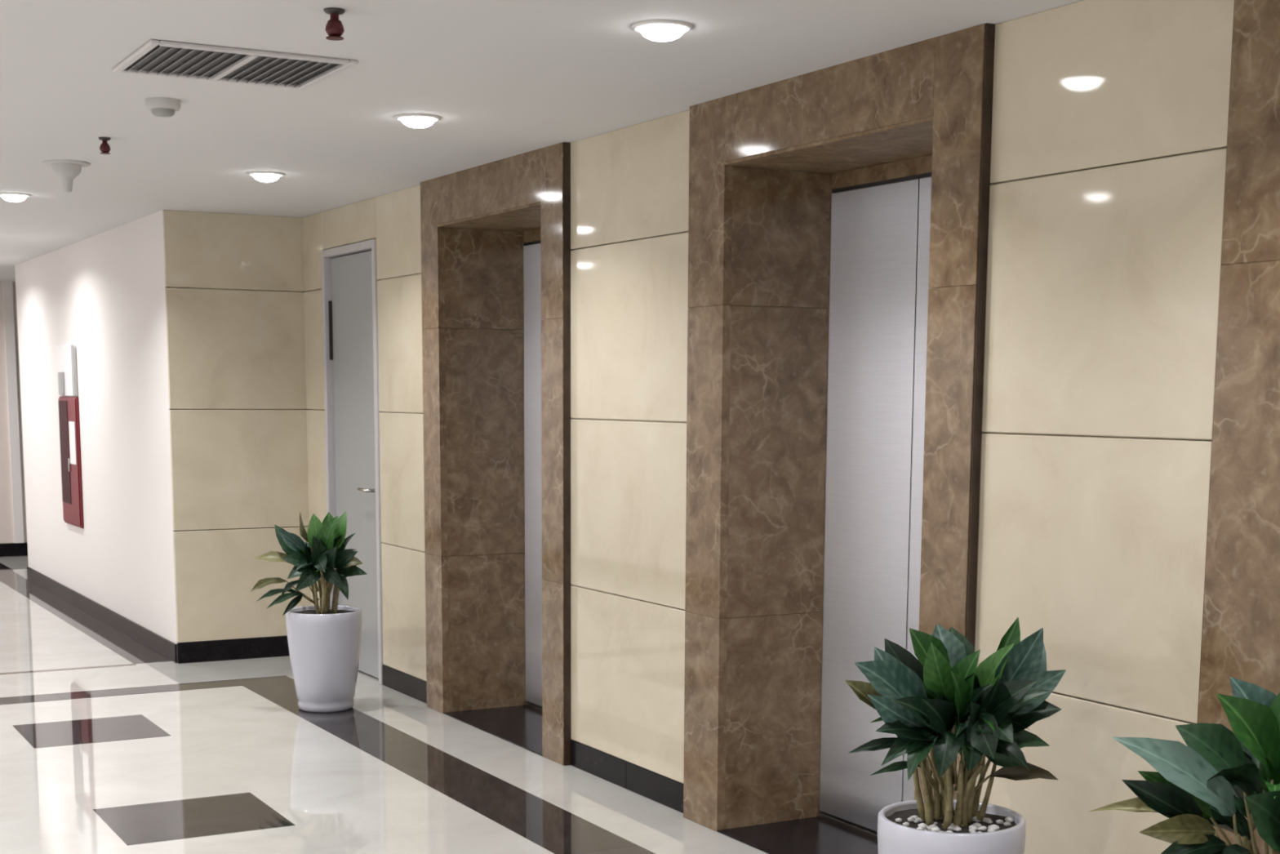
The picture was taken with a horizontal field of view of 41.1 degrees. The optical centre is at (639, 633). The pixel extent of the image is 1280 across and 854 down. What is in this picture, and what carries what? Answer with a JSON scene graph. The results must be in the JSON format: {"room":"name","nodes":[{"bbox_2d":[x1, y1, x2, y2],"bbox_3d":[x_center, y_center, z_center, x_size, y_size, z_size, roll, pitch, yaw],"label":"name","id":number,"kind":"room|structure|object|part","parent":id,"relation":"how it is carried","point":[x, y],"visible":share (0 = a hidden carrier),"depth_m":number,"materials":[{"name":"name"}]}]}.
{"room":"elevator lobby","nodes":[
{"label":"elevator lobby","id":0,"kind":"room"},
{"bbox_2d":[0,280,26,543],"bbox_3d":[-6.524,-2.055,16.415,5.850,2.650,0.130,-4,9,-29],"label":"wall","id":1,"kind":"structure","parent":0,"point":[13,526],"depth_m":16.60,"materials":[{"name":"beige paint"}]},
{"bbox_2d":[0,542,27,556],"bbox_3d":[-6.511,-0.802,16.556,5.850,0.130,0.012,-4,9,-29],"label":"baseboard","id":2,"kind":"structure","parent":1,"relation":"attached to","point":[6,549],"depth_m":16.75,"materials":[{"name":"black stone"}]},
{"bbox_2d":[14,209,202,662],"bbox_3d":[-3.925,-1.466,12.337,0.200,2.650,5.157,-4,9,-29],"label":"wall","id":3,"kind":"structure","parent":0,"point":[103,294],"depth_m":11.54,"materials":[{"name":"white paint"}]},
{"bbox_2d":[56,343,84,528],"bbox_3d":[-4.235,-1.471,12.647,0.044,1.330,0.660,-4,9,-29],"label":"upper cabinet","id":4,"kind":"object","parent":3,"relation":"attached to","point":[68,406],"visible":1,"depth_m":12.57,"materials":[{"name":"red paint"}]},
{"bbox_3d":[-4.226,-1.946,12.595,0.020,0.375,0.640,-4,9,-29],"label":"panel","id":5,"kind":"part","parent":4,"relation":"part of","materials":[{"name":"white"}]},
{"bbox_3d":[-4.220,-1.251,12.629,0.014,0.100,0.020,-4,9,-29],"label":"cabinet handle","id":6,"kind":"part","parent":4,"relation":"part of","materials":[{"name":"silver metal"}]},
{"bbox_3d":[-4.235,-1.283,12.674,0.008,0.920,0.636,-4,9,-29],"label":"cabinet door","id":7,"kind":"part","parent":4,"relation":"part of","materials":[{"name":"red paint"}]},
{"bbox_3d":[-4.093,-1.903,12.329,0.005,0.365,0.080,-4,9,-29],"label":"panel frame","id":8,"kind":"part","parent":4,"relation":"part of","materials":[{"name":"grey plastic"}]},
{"bbox_2d":[26,566,177,662],"bbox_3d":[-4.024,-0.204,12.464,0.012,0.115,5.156,-4,9,-29],"label":"baseboard","id":9,"kind":"structure","parent":3,"relation":"attached to","point":[152,640],"depth_m":11.84,"materials":[{"name":"black stone"}]},
{"bbox_2d":[162,209,310,644],"bbox_3d":[-2.435,-1.174,10.324,0.845,2.650,0.200,-4,9,-29],"label":"wall","id":10,"kind":"structure","parent":0,"point":[236,352],"depth_m":10.21,"materials":[{"name":"beige tile"}]},
{"bbox_3d":[-2.393,-2.259,10.089,0.831,0.436,0.022,-4,9,-29],"label":"marble panel","id":11,"kind":"part","parent":10,"relation":"part of","materials":[{"name":"beige stone"}]},
{"bbox_2d":[177,635,289,663],"bbox_3d":[-2.409,0.087,10.416,0.819,0.127,0.026,-4,9,-29],"label":"baseboard","id":12,"kind":"structure","parent":10,"relation":"attached to","point":[274,646],"depth_m":10.36,"materials":[{"name":"black stone"}]},
{"bbox_3d":[-2.396,-1.693,10.169,0.831,0.700,0.022,-4,9,-29],"label":"marble panel","id":13,"kind":"part","parent":10,"relation":"part of","materials":[{"name":"beige stone"}]},
{"bbox_3d":[-2.399,-0.991,10.268,0.831,0.710,0.022,-4,9,-29],"label":"marble panel","id":14,"kind":"part","parent":10,"relation":"part of","materials":[{"name":"beige stone"}]},
{"bbox_3d":[-2.402,-0.300,10.366,0.831,0.677,0.022,-4,9,-29],"label":"marble panel","id":15,"kind":"part","parent":10,"relation":"part of","materials":[{"name":"beige stone"}]},
{"bbox_2d":[0,555,768,853],"bbox_3d":[-1.585,0.599,7.626,5.950,0.101,20.800,-4,9,-29],"label":"floor","id":16,"kind":"structure","parent":0,"point":[109,744],"depth_m":7.30,"materials":[{"name":"white tile"}]},
{"bbox_2d":[250,511,366,712],"bbox_3d":[-1.676,-0.117,8.703,0.526,1.013,0.394,-4,9,-29],"label":"potted plant","id":17,"kind":"object","parent":16,"relation":"on","point":[324,640],"visible":1,"depth_m":8.63,"materials":[{"name":"green plant"}]},
{"bbox_3d":[-1.682,-0.174,8.691,0.079,0.058,0.011,-4,9,-29],"label":"stem","id":18,"kind":"part","parent":17,"relation":"part of","materials":[{"name":"plant"}]},
{"bbox_3d":[-1.669,-0.232,8.796,0.030,0.280,0.063,-5,10,-35],"label":"stem","id":19,"kind":"part","parent":17,"relation":"part of","materials":[{"name":"plant"}]},
{"bbox_3d":[-1.641,-0.187,8.666,0.042,0.228,0.042,-4,9,-29],"label":"stem","id":20,"kind":"part","parent":17,"relation":"part of","materials":[{"name":"plant"}]},
{"bbox_3d":[-1.625,-0.268,8.664,0.039,0.149,0.048,-4,9,-29],"label":"stem","id":21,"kind":"part","parent":17,"relation":"part of","materials":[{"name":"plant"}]},
{"bbox_3d":[-1.637,-0.194,8.719,0.033,0.223,0.019,-4,9,-29],"label":"stem","id":22,"kind":"part","parent":17,"relation":"part of","materials":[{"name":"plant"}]},
{"bbox_3d":[-1.609,-0.210,8.635,0.036,0.284,0.061,-4,9,-29],"label":"stem","id":23,"kind":"part","parent":17,"relation":"part of","materials":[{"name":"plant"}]},
{"bbox_3d":[-1.618,0.127,8.774,0.388,0.510,0.388,-4,9,-29],"label":"pot","id":24,"kind":"part","parent":17,"relation":"part of","materials":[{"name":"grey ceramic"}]},
{"bbox_3d":[-1.597,-0.180,8.694,0.032,0.206,0.036,-4,9,-29],"label":"stem","id":25,"kind":"part","parent":17,"relation":"part of","materials":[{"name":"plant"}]},
{"bbox_3d":[-1.602,-0.202,8.760,0.032,0.228,0.027,-4,9,-29],"label":"stem","id":26,"kind":"part","parent":17,"relation":"part of","materials":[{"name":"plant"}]},
{"bbox_3d":[-1.574,-0.236,8.688,0.028,0.117,0.055,-4,9,-29],"label":"stem","id":27,"kind":"part","parent":17,"relation":"part of","materials":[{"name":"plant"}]},
{"bbox_3d":[-1.567,-0.224,8.759,0.045,0.275,0.032,-4,9,-29],"label":"stem","id":28,"kind":"part","parent":17,"relation":"part of","materials":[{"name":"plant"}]},
{"bbox_3d":[-1.540,-0.187,8.708,0.057,0.217,0.030,3,8,15],"label":"stem","id":29,"kind":"part","parent":17,"relation":"part of","materials":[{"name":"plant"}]},
{"bbox_2d":[844,617,1066,853],"bbox_3d":[0.817,0.474,4.500,0.530,1.042,0.425,-4,9,-29],"label":"potted plant","id":30,"kind":"object","parent":16,"relation":"on","point":[940,704],"visible":1,"depth_m":4.40,"materials":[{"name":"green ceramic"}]},
{"bbox_3d":[0.744,0.400,4.511,0.057,0.251,0.024,-1,8,-7],"label":"stem","id":31,"kind":"part","parent":30,"relation":"part of","materials":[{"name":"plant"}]},
{"bbox_3d":[0.748,0.412,4.468,0.064,0.238,0.025,-4,9,-29],"label":"stem","id":32,"kind":"part","parent":30,"relation":"part of","materials":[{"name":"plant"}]},
{"bbox_3d":[0.763,0.389,4.540,0.048,0.262,0.017,3,9,19],"label":"stem","id":33,"kind":"part","parent":30,"relation":"part of","materials":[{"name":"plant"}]},
{"bbox_3d":[0.781,0.419,4.579,0.030,0.195,0.054,-4,9,-29],"label":"stem","id":34,"kind":"part","parent":30,"relation":"part of","materials":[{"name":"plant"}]},
{"bbox_3d":[0.783,0.429,4.537,0.043,0.186,0.014,4,9,27],"label":"stem","id":35,"kind":"part","parent":30,"relation":"part of","materials":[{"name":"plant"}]},
{"bbox_3d":[0.750,0.350,4.489,0.080,0.135,0.029,-4,9,-29],"label":"stem","id":36,"kind":"part","parent":30,"relation":"part of","materials":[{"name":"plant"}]},
{"bbox_3d":[0.755,0.304,4.472,0.082,0.180,0.015,-3,9,-24],"label":"stem","id":37,"kind":"part","parent":30,"relation":"part of","materials":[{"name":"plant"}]},
{"bbox_3d":[0.769,0.391,4.489,0.066,0.096,0.016,-4,9,-29],"label":"stem","id":38,"kind":"part","parent":30,"relation":"part of","materials":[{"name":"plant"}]},
{"bbox_3d":[0.783,0.392,4.533,0.038,0.259,0.036,3,8,17],"label":"stem","id":39,"kind":"part","parent":30,"relation":"part of","materials":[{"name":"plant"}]},
{"bbox_3d":[0.778,0.342,4.462,0.069,0.145,0.027,-4,9,-29],"label":"stem","id":40,"kind":"part","parent":30,"relation":"part of","materials":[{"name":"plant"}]},
{"bbox_3d":[0.818,0.392,4.588,0.020,0.246,0.057,0,8,-5],"label":"stem","id":41,"kind":"part","parent":30,"relation":"part of","materials":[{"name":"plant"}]},
{"bbox_3d":[0.789,0.335,4.452,0.010,0.153,0.071,6,10,34],"label":"stem","id":42,"kind":"part","parent":30,"relation":"part of","materials":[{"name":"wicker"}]},
{"bbox_3d":[0.809,0.419,4.488,0.013,0.218,0.035,5,9,29],"label":"stem","id":43,"kind":"part","parent":30,"relation":"part of","materials":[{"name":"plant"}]},
{"bbox_3d":[0.788,0.407,4.425,0.057,0.263,0.054,-4,9,-29],"label":"stem","id":44,"kind":"part","parent":30,"relation":"part of","materials":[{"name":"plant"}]},
{"bbox_3d":[0.815,0.417,4.481,0.021,0.225,0.042,6,10,35],"label":"stem","id":45,"kind":"part","parent":30,"relation":"part of","materials":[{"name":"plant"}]},
{"bbox_3d":[0.825,0.734,4.563,0.388,0.510,0.388,-4,9,-29],"label":"pot","id":46,"kind":"part","parent":30,"relation":"part of","materials":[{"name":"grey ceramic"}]},
{"bbox_3d":[0.817,0.312,4.449,0.041,0.175,0.048,-4,9,-29],"label":"stem","id":47,"kind":"part","parent":30,"relation":"part of","materials":[{"name":"plant"}]},
{"bbox_3d":[0.823,0.307,4.421,0.018,0.184,0.085,0,8,0],"label":"stem","id":48,"kind":"part","parent":30,"relation":"part of","materials":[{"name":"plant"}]},
{"bbox_3d":[0.830,0.430,4.439,0.021,0.211,0.057,-1,8,-8],"label":"stem","id":49,"kind":"part","parent":30,"relation":"part of","materials":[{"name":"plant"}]},
{"bbox_3d":[0.834,0.342,4.440,0.013,0.148,0.072,0,8,-5],"label":"stem","id":50,"kind":"part","parent":30,"relation":"part of","materials":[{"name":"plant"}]},
{"bbox_3d":[0.848,0.437,4.486,0.021,0.183,0.035,-4,9,-29],"label":"stem","id":51,"kind":"part","parent":30,"relation":"part of","materials":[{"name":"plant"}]},
{"bbox_3d":[0.879,0.313,4.463,0.033,0.172,0.066,-4,9,-29],"label":"stem","id":52,"kind":"part","parent":30,"relation":"part of","materials":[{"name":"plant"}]},
{"bbox_3d":[0.862,0.434,4.442,0.032,0.203,0.062,-4,9,-29],"label":"stem","id":53,"kind":"part","parent":30,"relation":"part of","materials":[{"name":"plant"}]},
{"bbox_3d":[0.874,0.404,4.489,0.040,0.250,0.041,-4,9,-29],"label":"stem","id":54,"kind":"part","parent":30,"relation":"part of","materials":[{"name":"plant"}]},
{"bbox_3d":[0.906,0.420,4.549,0.059,0.201,0.034,-4,9,-29],"label":"stem","id":55,"kind":"part","parent":30,"relation":"part of","materials":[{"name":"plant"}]},
{"bbox_3d":[0.875,0.356,4.477,0.063,0.131,0.011,6,10,33],"label":"stem","id":56,"kind":"part","parent":30,"relation":"part of","materials":[{"name":"plant"}]},
{"bbox_3d":[0.903,0.381,4.574,0.062,0.272,0.029,-7,11,-42],"label":"stem","id":57,"kind":"part","parent":30,"relation":"part of","materials":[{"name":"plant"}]},
{"bbox_3d":[0.888,0.407,4.499,0.069,0.080,0.012,3,8,17],"label":"stem","id":58,"kind":"part","parent":30,"relation":"part of","materials":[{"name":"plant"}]},
{"bbox_3d":[0.912,0.433,4.513,0.059,0.187,0.031,1,8,4],"label":"stem","id":59,"kind":"part","parent":30,"relation":"part of","materials":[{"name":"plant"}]},
{"bbox_2d":[1088,676,1279,853],"bbox_3d":[1.312,0.595,3.615,0.624,1.056,0.444,-6,10,-36],"label":"potted plant","id":60,"kind":"object","parent":16,"relation":"on","point":[1222,776],"visible":1,"depth_m":3.52,"materials":[{"name":"green plant"}]},
{"bbox_3d":[1.245,0.457,3.597,0.100,0.155,0.037,-4,9,-29],"label":"stem","id":61,"kind":"part","parent":60,"relation":"part of","materials":[{"name":"plant"}]},
{"bbox_3d":[1.268,0.451,3.580,0.088,0.163,0.017,-4,9,-29],"label":"stem","id":62,"kind":"part","parent":60,"relation":"part of","materials":[{"name":"plant"}]},
{"bbox_3d":[1.264,0.536,3.573,0.066,0.247,0.029,-4,9,-29],"label":"stem","id":63,"kind":"part","parent":60,"relation":"part of","materials":[{"name":"plant"}]},
{"bbox_3d":[1.284,0.537,3.612,0.045,0.234,0.028,-2,8,-17],"label":"stem","id":64,"kind":"part","parent":60,"relation":"part of","materials":[{"name":"plant"}]},
{"bbox_3d":[1.290,0.410,3.599,0.059,0.197,0.024,-4,9,-29],"label":"stem","id":65,"kind":"part","parent":60,"relation":"part of","materials":[{"name":"plant"}]},
{"bbox_3d":[1.310,0.502,3.640,0.035,0.296,0.036,-4,9,-29],"label":"stem","id":66,"kind":"part","parent":60,"relation":"part of","materials":[{"name":"plant"}]},
{"bbox_3d":[1.327,0.374,3.610,0.026,0.230,0.014,1,8,4],"label":"stem","id":67,"kind":"part","parent":60,"relation":"part of","materials":[{"name":"plant"}]},
{"bbox_3d":[1.313,0.535,3.559,0.021,0.252,0.051,4,9,25],"label":"stem","id":68,"kind":"part","parent":60,"relation":"part of","materials":[{"name":"plant"}]},
{"bbox_2d":[0,0,1082,281],"bbox_3d":[-1.571,-2.123,7.241,5.950,0.100,20.800,-4,9,-29],"label":"ceiling","id":69,"kind":"structure","parent":0,"point":[504,78],"depth_m":5.80,"materials":[{"name":"white paint"}]},
{"bbox_2d":[0,192,31,202],"bbox_3d":[-3.345,-2.327,9.120,0.180,0.039,0.180,-4,9,-29],"label":"recessed light","id":70,"kind":"object","parent":69,"relation":"in","point":[10,197],"visible":1,"depth_m":9.07,"materials":[{"name":"white"}]},
{"bbox_2d":[42,159,90,192],"bbox_3d":[-2.629,-2.094,7.834,0.210,0.134,0.210,-4,9,-29],"label":"detector","id":71,"kind":"object","parent":69,"relation":"attached to","point":[67,171],"visible":1,"depth_m":7.79,"materials":[{"name":"grey plastic"}]},
{"bbox_3d":[-2.628,-2.156,7.825,0.210,0.010,0.210,-4,9,-29],"label":"mounting plate","id":72,"kind":"part","parent":71,"relation":"part of","materials":[{"name":"grey plastic"}]},
{"bbox_2d":[98,137,111,154],"bbox_3d":[-2.211,-2.016,7.055,0.049,0.066,0.049,-4,9,-29],"label":"sprinkler","id":73,"kind":"object","parent":69,"relation":"attached to","point":[104,148],"visible":1,"depth_m":7.04,"materials":[{"name":"red metal"}]},
{"bbox_2d":[144,97,180,117],"bbox_3d":[-1.714,-1.888,6.134,0.124,0.057,0.124,-4,9,-29],"label":"smoke detector","id":74,"kind":"object","parent":69,"relation":"attached to","point":[163,107],"visible":1,"depth_m":6.10,"materials":[{"name":"grey plastic"}]},
{"bbox_2d":[112,39,358,89],"bbox_3d":[-1.296,-1.810,5.447,0.646,0.016,0.531,-4,9,-29],"label":"ceiling vent","id":75,"kind":"object","parent":69,"relation":"in","point":[168,59],"visible":1,"depth_m":5.44,"materials":[{"name":"grey metal"}]},
{"bbox_3d":[-1.567,-1.791,5.298,0.028,0.014,0.531,-4,9,-29],"label":"vent frame","id":76,"kind":"part","parent":75,"relation":"part of","materials":[{"name":"grey metal"}]},
{"bbox_3d":[-1.417,-1.842,5.664,0.590,0.014,0.028,-4,9,-29],"label":"vent frame","id":77,"kind":"part","parent":75,"relation":"part of","materials":[{"name":"grey metal"}]},
{"bbox_3d":[-1.175,-1.780,5.228,0.590,0.014,0.028,-4,9,-29],"label":"vent frame","id":78,"kind":"part","parent":75,"relation":"part of","materials":[{"name":"grey metal"}]},
{"bbox_3d":[-1.025,-1.831,5.594,0.028,0.014,0.531,-4,9,-29],"label":"vent frame","id":79,"kind":"part","parent":75,"relation":"part of","materials":[{"name":"grey metal"}]},
{"bbox_2d":[247,171,284,182],"bbox_3d":[-1.793,-2.189,8.193,0.180,0.039,0.180,-4,9,-29],"label":"recessed light","id":80,"kind":"object","parent":69,"relation":"in","point":[263,176],"visible":1,"depth_m":8.15,"materials":[{"name":"white"}]},
{"bbox_2d":[323,7,345,40],"bbox_3d":[-0.835,-1.667,4.671,0.058,0.078,0.058,-4,9,-29],"label":"sprinkler","id":81,"kind":"object","parent":69,"relation":"attached to","point":[334,29],"visible":1,"depth_m":4.66,"materials":[{"name":"red metal"}]},
{"bbox_2d":[394,113,441,128],"bbox_3d":[-0.844,-1.943,6.488,0.180,0.039,0.180,-4,9,-29],"label":"recessed light","id":82,"kind":"object","parent":69,"relation":"in","point":[411,120],"visible":1,"depth_m":6.44,"materials":[{"name":"white glass"}]},
{"bbox_2d":[631,19,693,41],"bbox_3d":[0.063,-1.709,4.860,0.180,0.039,0.180,-4,9,-29],"label":"recessed light","id":83,"kind":"object","parent":69,"relation":"in","point":[658,30],"visible":1,"depth_m":4.82,"materials":[{"name":"white glass"}]},
{"bbox_2d":[302,0,1234,853],"bbox_3d":[1.335,-0.395,4.939,0.546,2.650,13.371,-4,9,-29],"label":"wall","id":84,"kind":"structure","parent":0,"point":[1109,117],"depth_m":4.75,"materials":[{"name":"beige tile"}]},
{"bbox_3d":[-1.930,-2.261,10.117,0.022,0.436,0.374,-4,9,-29],"label":"marble panel","id":85,"kind":"part","parent":84,"relation":"part of","materials":[{"name":"beige stone"}]},
{"bbox_3d":[-1.933,-1.694,10.197,0.022,0.700,0.374,-4,9,-29],"label":"marble panel","id":86,"kind":"part","parent":84,"relation":"part of","materials":[{"name":"beige stone"}]},
{"bbox_3d":[-1.936,-0.992,10.296,0.022,0.710,0.374,-4,9,-29],"label":"marble panel","id":87,"kind":"part","parent":84,"relation":"part of","materials":[{"name":"beige stone"}]},
{"bbox_3d":[-1.940,-0.302,10.393,0.022,0.677,0.374,-4,9,-29],"label":"marble panel","id":88,"kind":"part","parent":84,"relation":"part of","materials":[{"name":"beige stone"}]},
{"bbox_3d":[-1.624,-2.291,9.553,0.022,0.215,0.890,-4,9,-29],"label":"marble panel","id":89,"kind":"part","parent":84,"relation":"part of","materials":[{"name":"beige stone"}]},
{"bbox_2d":[320,239,383,684],"bbox_3d":[-1.612,-0.978,9.748,0.176,2.430,0.886,-4,9,-29],"label":"door","id":90,"kind":"structure","parent":84,"relation":"in","point":[349,280],"depth_m":9.74,"materials":[{"name":"grey paint"}]},
{"bbox_3d":[-1.519,-0.801,9.497,0.076,0.023,0.141,-4,9,-29],"label":"handle","id":91,"kind":"part","parent":90,"relation":"part of","materials":[{"name":"silver metal"}]},
{"bbox_3d":[-1.232,-2.080,8.864,0.022,0.436,0.733,-4,9,-29],"label":"marble panel","id":92,"kind":"part","parent":84,"relation":"part of","materials":[{"name":"beige stone"}]},
{"bbox_3d":[-1.235,-1.514,8.944,0.022,0.700,0.733,-4,9,-29],"label":"marble panel","id":93,"kind":"part","parent":84,"relation":"part of","materials":[{"name":"beige stone"}]},
{"bbox_3d":[-1.238,-0.812,9.043,0.022,0.710,0.733,-4,9,-29],"label":"marble panel","id":94,"kind":"part","parent":84,"relation":"part of","materials":[{"name":"beige stone"}]},
{"bbox_3d":[-1.242,-0.121,9.141,0.022,0.677,0.733,-4,9,-29],"label":"marble panel","id":95,"kind":"part","parent":84,"relation":"part of","materials":[{"name":"beige stone"}]},
{"bbox_2d":[420,142,570,765],"bbox_3d":[-0.500,-0.851,8.103,0.491,2.650,1.606,-4,9,-29],"label":"elevator","id":96,"kind":"object","parent":84,"relation":"attached to","point":[496,411],"visible":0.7,"depth_m":8.53,"materials":[{"name":"brown stone"}]},
{"bbox_3d":[-0.517,0.459,8.278,0.459,0.006,1.165,-4,9,-29],"label":"sill","id":97,"kind":"part","parent":96,"relation":"part of","materials":[{"name":"black stone"}]},
{"bbox_3d":[-0.455,-0.770,8.514,0.030,2.315,0.510,-4,9,-29],"label":"door panel","id":98,"kind":"part","parent":96,"relation":"part of","materials":[{"name":"metal"}]},
{"bbox_2d":[382,664,683,813],"bbox_3d":[1.145,0.889,4.903,0.026,0.115,13.169,-4,9,-29],"label":"baseboard","id":99,"kind":"structure","parent":84,"relation":"attached to","point":[660,788],"depth_m":7.15,"materials":[{"name":"black stone"}]},
{"bbox_3d":[-0.043,0.189,6.988,0.022,0.677,1.039,-4,9,-29],"label":"marble panel","id":100,"kind":"part","parent":84,"relation":"part of","materials":[{"name":"beige stone"}]},
{"bbox_3d":[-0.039,-0.502,6.890,0.022,0.710,1.039,-4,9,-29],"label":"marble panel","id":101,"kind":"part","parent":84,"relation":"part of","materials":[{"name":"beige stone"}]},
{"bbox_3d":[-0.036,-1.204,6.791,0.022,0.700,1.039,-4,9,-29],"label":"marble panel","id":102,"kind":"part","parent":84,"relation":"part of","materials":[{"name":"beige stone"}]},
{"bbox_3d":[-0.033,-1.770,6.711,0.022,0.436,1.039,-4,9,-29],"label":"marble panel","id":103,"kind":"part","parent":84,"relation":"part of","materials":[{"name":"beige stone"}]},
{"bbox_2d":[683,22,995,853],"bbox_3d":[0.782,-0.520,5.803,0.491,2.650,1.640,-4,9,-29],"label":"elevator","id":104,"kind":"object","parent":84,"relation":"attached to","point":[902,136],"visible":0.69,"depth_m":6.17,"materials":[{"name":"brown stone"}]},
{"bbox_3d":[0.770,0.792,5.968,0.459,0.006,1.165,-4,9,-29],"label":"sill","id":105,"kind":"part","parent":104,"relation":"part of","materials":[{"name":"black stone"}]},
{"bbox_3d":[0.832,-0.437,6.204,0.030,2.315,0.510,-4,9,-29],"label":"door panel","id":106,"kind":"part","parent":104,"relation":"part of","materials":[{"name":"metal"}]},
{"bbox_3d":[1.115,-0.364,5.696,0.030,2.315,0.649,-4,9,-29],"label":"door panel","id":107,"kind":"part","parent":104,"relation":"part of","materials":[{"name":"metal"}]},
{"bbox_3d":[1.214,0.514,4.732,0.022,0.677,0.901,-4,9,-29],"label":"marble panel","id":108,"kind":"part","parent":84,"relation":"part of","materials":[{"name":"beige stone"}]},
{"bbox_3d":[1.217,-0.177,4.635,0.022,0.710,0.901,-4,9,-29],"label":"marble panel","id":109,"kind":"part","parent":84,"relation":"part of","materials":[{"name":"beige stone"}]},
{"bbox_3d":[1.221,-0.879,4.536,0.022,0.700,0.901,-4,9,-29],"label":"marble panel","id":110,"kind":"part","parent":84,"relation":"part of","materials":[{"name":"beige stone"}]},
{"bbox_3d":[1.224,-1.445,4.456,0.022,0.436,0.901,-4,9,-29],"label":"marble panel","id":111,"kind":"part","parent":84,"relation":"part of","materials":[{"name":"beige stone"}]},
{"bbox_2d":[1196,0,1279,853],"bbox_3d":[2.005,-0.204,3.607,0.491,2.650,1.640,-4,9,-29],"label":"elevator","id":112,"kind":"object","parent":84,"relation":"attached to","point":[1241,627],"visible":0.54,"depth_m":4.06,"materials":[{"name":"brown stone"}]}
]}

